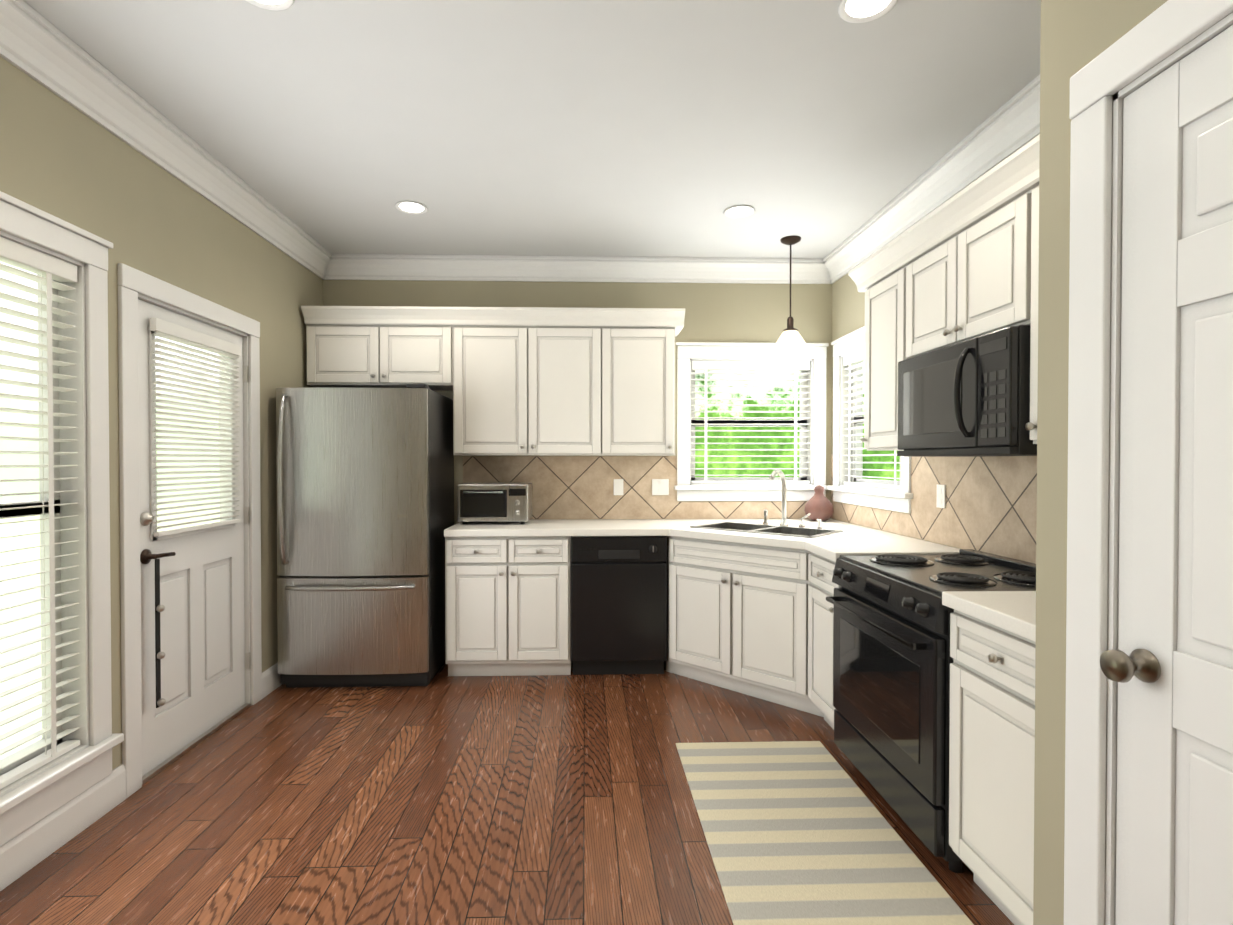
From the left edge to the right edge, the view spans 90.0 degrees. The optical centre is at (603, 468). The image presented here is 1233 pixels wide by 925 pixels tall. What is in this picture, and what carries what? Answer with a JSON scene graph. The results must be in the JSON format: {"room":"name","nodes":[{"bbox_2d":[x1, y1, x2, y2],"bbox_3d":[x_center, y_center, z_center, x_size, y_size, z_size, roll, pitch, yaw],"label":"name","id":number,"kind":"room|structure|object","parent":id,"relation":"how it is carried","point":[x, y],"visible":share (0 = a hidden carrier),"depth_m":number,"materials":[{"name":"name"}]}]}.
{"room":"kitchen","nodes":[
{"label":"kitchen","id":0,"kind":"room"},
{"bbox_2d":[0,0,331,890],"bbox_3d":[-1.909,-0.060,1.481,0.256,2.770,5.730,0,1,-2],"label":"wall","id":1,"kind":"structure","parent":0,"point":[88,142],"depth_m":2.47,"materials":[{"name":"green paint"}]},
{"bbox_2d":[0,191,123,845],"bbox_3d":[-1.946,0.160,1.772,0.200,2.042,1.230,0,1,-2],"label":"window","id":2,"kind":"structure","parent":1,"relation":"in","point":[27,801],"depth_m":2.27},
{"bbox_2d":[0,236,79,789],"bbox_3d":[-1.935,0.143,1.772,0.062,1.758,0.974,0,1,-2],"label":"window blinds","id":3,"kind":"object","parent":2,"relation":"attached to","point":[26,258],"visible":1,"depth_m":2.12,"materials":[{"name":"white plastic"}]},
{"bbox_2d":[118,263,261,797],"bbox_3d":[-1.978,0.245,2.953,0.208,2.125,1.030,0,1,-2],"label":"door","id":4,"kind":"structure","parent":1,"relation":"in","point":[191,663],"depth_m":2.84,"materials":[{"name":"white wood"}]},
{"bbox_2d":[0,661,1013,924],"bbox_3d":[-0.078,1.374,1.552,3.920,0.100,6.030,0,1,-2],"label":"floor","id":5,"kind":"structure","parent":0,"point":[442,797],"depth_m":2.32,"materials":[{"name":"brown wood"}]},
{"bbox_2d":[276,384,453,687],"bbox_3d":[-1.478,0.399,3.916,0.875,1.795,0.828,0,1,-2],"label":"fridge","id":6,"kind":"object","parent":5,"relation":"on","point":[365,498],"visible":0.96,"depth_m":3.58,"materials":[{"name":"silver metal"}]},
{"bbox_2d":[445,565,570,675],"bbox_3d":[-0.597,0.852,4.082,0.765,0.886,0.619,0,1,-2],"label":"base cabinet","id":7,"kind":"object","parent":5,"relation":"on","point":[501,620],"depth_m":3.78,"materials":[{"name":"paint"}]},
{"bbox_2d":[444,517,958,564],"bbox_3d":[0.350,0.391,3.592,2.630,0.043,1.645,0,1,-2],"label":"countertop","id":8,"kind":"structure","parent":7,"relation":"on","point":[531,542],"depth_m":3.75,"materials":[{"name":"white stone"}]},
{"bbox_2d":[457,483,531,523],"bbox_3d":[-0.727,0.230,4.154,0.460,0.264,0.365,0,1,-2],"label":"toaster oven","id":9,"kind":"object","parent":8,"relation":"on","point":[494,502],"visible":1,"depth_m":4.01,"materials":[{"name":"silver metal"}]},
{"bbox_2d":[690,522,842,537],"bbox_3d":[0.976,0.423,3.749,0.861,0.250,0.861,0,1,-2],"label":"sink","id":10,"kind":"object","parent":8,"relation":"in","point":[699,529],"depth_m":3.75,"materials":[{"name":"silver metal"}]},
{"bbox_2d":[763,469,822,528],"bbox_3d":[1.175,0.184,3.883,0.310,0.364,0.319,0,1,-2],"label":"faucet","id":11,"kind":"object","parent":8,"relation":"on","point":[783,525],"depth_m":3.92,"materials":[{"name":"silver metal"}]},
{"bbox_2d":[804,485,833,520],"bbox_3d":[1.500,0.237,4.293,0.196,0.247,0.196,0,1,-2],"label":"vase","id":12,"kind":"object","parent":8,"relation":"on","point":[818,504],"visible":0.94,"depth_m":4.23,"materials":[{"name":"ceramic"}]},
{"bbox_2d":[571,536,666,674],"bbox_3d":[0.087,0.854,4.077,0.594,0.880,0.622,0,1,-2],"label":"dishwasher","id":13,"kind":"object","parent":5,"relation":"on","point":[618,604],"visible":0.98,"depth_m":3.80,"materials":[{"name":"black metal"}]},
{"bbox_2d":[664,565,799,709],"bbox_3d":[1.032,0.928,3.791,1.255,0.741,1.301,0,1,-2],"label":"base cabinet","id":14,"kind":"object","parent":5,"relation":"on","point":[750,609],"depth_m":3.50,"materials":[{"name":"paint"}]},
{"bbox_2d":[792,561,840,729],"bbox_3d":[1.351,0.864,3.032,0.663,0.886,0.455,0,1,-2],"label":"base cabinet","id":15,"kind":"object","parent":5,"relation":"on","point":[816,584],"depth_m":3.08,"materials":[{"name":"paint"}]},
{"bbox_2d":[676,741,973,924],"bbox_3d":[0.708,1.311,2.208,0.692,0.008,1.455,0,1,-2],"label":"rug","id":16,"kind":"object","parent":5,"relation":"on","point":[800,833],"visible":0.98,"depth_m":2.15,"materials":[{"name":"beige fabric"}]},
{"bbox_2d":[826,549,1035,872],"bbox_3d":[1.341,0.842,2.389,0.693,0.945,0.824,0,1,-2],"label":"range","id":17,"kind":"object","parent":5,"relation":"on","point":[892,659],"visible":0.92,"depth_m":2.24,"materials":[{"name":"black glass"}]},
{"bbox_2d":[949,609,1035,924],"bbox_3d":[1.412,0.879,1.728,0.620,0.886,0.498,0,1,-2],"label":"base cabinet","id":18,"kind":"object","parent":5,"relation":"on","point":[992,731],"depth_m":1.75,"materials":[{"name":"paint"}]},
{"bbox_2d":[942,591,1035,644],"bbox_3d":[1.402,0.413,1.722,0.640,0.043,0.498,0,1,-2],"label":"countertop","id":19,"kind":"structure","parent":18,"relation":"on","point":[1014,612],"depth_m":1.78,"materials":[{"name":"white stone"}]},
{"bbox_2d":[23,0,1040,258],"bbox_3d":[-0.078,-1.496,1.519,3.920,0.100,6.030,0,1,-2],"label":"ceiling","id":20,"kind":"structure","parent":0,"point":[657,128],"depth_m":2.48,"materials":[{"name":"white paint"}]},
{"bbox_2d":[246,0,294,10],"bbox_3d":[-1.029,-1.444,1.856,0.175,0.009,0.175,0,1,-8],"label":"recessed light","id":21,"kind":"object","parent":20,"relation":"in","point":[276,5],"depth_m":1.92,"materials":[{"name":"white glass"}]},
{"bbox_2d":[395,201,427,213],"bbox_3d":[-1.077,-1.463,3.455,0.175,0.009,0.175,-1,1,-41],"label":"recessed light","id":22,"kind":"object","parent":20,"relation":"in","point":[410,207],"depth_m":3.46,"materials":[{"name":"white glass"}]},
{"bbox_2d":[724,205,754,217],"bbox_3d":[0.772,-1.464,3.511,0.175,0.009,0.175,-1,1,-41],"label":"recessed light","id":23,"kind":"object","parent":20,"relation":"in","point":[738,211],"depth_m":3.51,"materials":[{"name":"white glass"}]},
{"bbox_2d":[768,235,812,361],"bbox_3d":[1.199,-1.093,3.958,0.276,0.762,0.276,0,1,-2],"label":"pendant light","id":24,"kind":"object","parent":20,"relation":"hanging from","point":[790,345],"visible":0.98,"depth_m":3.91,"materials":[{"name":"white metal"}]},
{"bbox_2d":[838,0,897,22],"bbox_3d":[0.820,-1.445,1.912,0.175,0.009,0.175,0,1,-8],"label":"recessed light","id":25,"kind":"object","parent":20,"relation":"in","point":[856,11],"depth_m":1.94,"materials":[{"name":"white glass"}]},
{"bbox_2d":[323,254,831,545],"bbox_3d":[-0.165,-0.095,4.421,3.920,2.770,0.256,0,1,-2],"label":"wall","id":26,"kind":"structure","parent":0,"point":[744,300],"depth_m":4.38,"materials":[{"name":"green paint"}]},
{"bbox_2d":[301,306,684,455],"bbox_3d":[-0.708,-0.569,4.178,2.470,0.955,0.388,0,1,-2],"label":"upper cabinet","id":27,"kind":"object","parent":26,"relation":"attached to","point":[534,381],"visible":1,"depth_m":4.05,"materials":[{"name":"paint"}]},
{"bbox_2d":[463,456,830,518],"bbox_3d":[0.320,0.127,4.406,2.640,0.463,0.020,0,1,-2],"label":"backsplash","id":28,"kind":"structure","parent":26,"relation":"attached to","point":[563,487],"depth_m":4.40,"materials":[{"name":"tile"}]},
{"bbox_2d":[614,479,622,494],"bbox_3d":[0.106,0.131,4.401,0.070,0.115,0.009,0,1,-2],"label":"wall outlet plate","id":29,"kind":"object","parent":28,"relation":"attached to","point":[618,483],"depth_m":4.40,"materials":[{"name":"plastic"}]},
{"bbox_2d":[652,479,668,494],"bbox_3d":[0.406,0.131,4.410,0.120,0.115,0.009,0,1,-2],"label":"wall outlet plate","id":30,"kind":"object","parent":28,"relation":"attached to","point":[660,486],"depth_m":4.41,"materials":[{"name":"plastic"}]},
{"bbox_2d":[674,342,829,500],"bbox_3d":[1.061,-0.336,4.483,1.115,1.132,0.200,0,1,-2],"label":"window","id":31,"kind":"structure","parent":26,"relation":"in","point":[687,354],"depth_m":4.42,"materials":[{"name":"white wood"}]},
{"bbox_2d":[691,361,809,483],"bbox_3d":[1.062,-0.336,4.472,0.859,0.883,0.062,0,1,-2],"label":"window blinds","id":32,"kind":"object","parent":31,"relation":"attached to","point":[794,366],"depth_m":4.46,"materials":[{"name":"white plastic"}]},
{"bbox_2d":[823,74,1039,548],"bbox_3d":[1.712,-0.078,2.960,0.256,2.770,2.990,0,1,-2],"label":"wall","id":33,"kind":"structure","parent":0,"point":[1011,126],"depth_m":3.09,"materials":[{"name":"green paint"}]},
{"bbox_2d":[827,326,912,512],"bbox_3d":[1.712,-0.329,3.868,0.200,1.132,1.070,0,1,-2],"label":"window","id":34,"kind":"structure","parent":33,"relation":"in","point":[898,500],"depth_m":4.24,"materials":[{"name":"white wood"}]},
{"bbox_2d":[843,349,900,488],"bbox_3d":[1.702,-0.329,3.867,0.062,0.883,0.814,0,1,-2],"label":"window blinds","id":35,"kind":"object","parent":34,"relation":"attached to","point":[852,359],"visible":0.42,"depth_m":4.10,"materials":[{"name":"white plastic"}]},
{"bbox_2d":[860,238,903,450],"bbox_3d":[1.518,-0.563,2.998,0.330,0.940,0.410,0,1,-2],"label":"upper cabinet","id":36,"kind":"object","parent":33,"relation":"attached to","point":[881,277],"depth_m":2.99,"materials":[{"name":"paint"}]},
{"bbox_2d":[831,454,1036,563],"bbox_3d":[1.688,0.144,2.962,0.004,0.463,2.990,0,1,-2],"label":"backsplash","id":37,"kind":"structure","parent":33,"relation":"attached to","point":[991,504],"depth_m":2.84,"materials":[{"name":"tile"}]},
{"bbox_2d":[936,484,945,507],"bbox_3d":[1.677,0.136,3.066,0.009,0.115,0.070,0,1,-2],"label":"wall outlet plate","id":38,"kind":"object","parent":37,"relation":"attached to","point":[941,489],"depth_m":3.06,"materials":[{"name":"plastic"}]},
{"bbox_2d":[904,150,1027,359],"bbox_3d":[1.536,-0.755,2.401,0.330,0.543,0.780,0,1,-2],"label":"upper cabinet","id":39,"kind":"object","parent":33,"relation":"attached to","point":[962,265],"depth_m":2.30,"materials":[{"name":"paint"}]},
{"bbox_2d":[897,325,1036,456],"bbox_3d":[1.483,-0.264,2.392,0.438,0.425,0.737,0,1,-2],"label":"microwave","id":40,"kind":"object","parent":39,"relation":"attached to","point":[969,398],"visible":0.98,"depth_m":2.23,"materials":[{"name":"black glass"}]},
{"bbox_2d":[1025,142,1039,443],"bbox_3d":[1.556,-0.548,1.740,0.330,0.940,0.548,0,1,-2],"label":"upper cabinet","id":41,"kind":"object","parent":33,"relation":"attached to","point":[1034,150],"depth_m":1.98,"materials":[{"name":"paint"}]},
{"bbox_2d":[1033,0,1230,924],"bbox_3d":[1.108,-0.044,0.076,0.136,2.770,2.740,0,1,-2],"label":"wall","id":42,"kind":"structure","parent":0,"point":[1076,36],"depth_m":1.34,"materials":[{"name":"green paint"}]},
{"bbox_2d":[1064,0,1232,924],"bbox_3d":[1.060,0.249,0.866,0.186,2.165,0.940,0,1,-2],"label":"pantry door","id":43,"kind":"structure","parent":42,"relation":"in","point":[1149,697],"depth_m":1.15,"materials":[{"name":"white wood"}]},
{"label":"outside","id":44,"kind":"structure","parent":0,"visible":0},
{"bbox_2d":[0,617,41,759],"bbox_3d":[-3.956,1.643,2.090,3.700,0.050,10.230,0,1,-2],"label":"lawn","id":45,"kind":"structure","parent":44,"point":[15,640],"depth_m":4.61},
{"bbox_2d":[0,262,900,628],"bbox_3d":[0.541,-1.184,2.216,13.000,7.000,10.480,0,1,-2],"label":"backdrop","id":46,"kind":"structure","parent":44,"point":[18,544],"depth_m":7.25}
]}

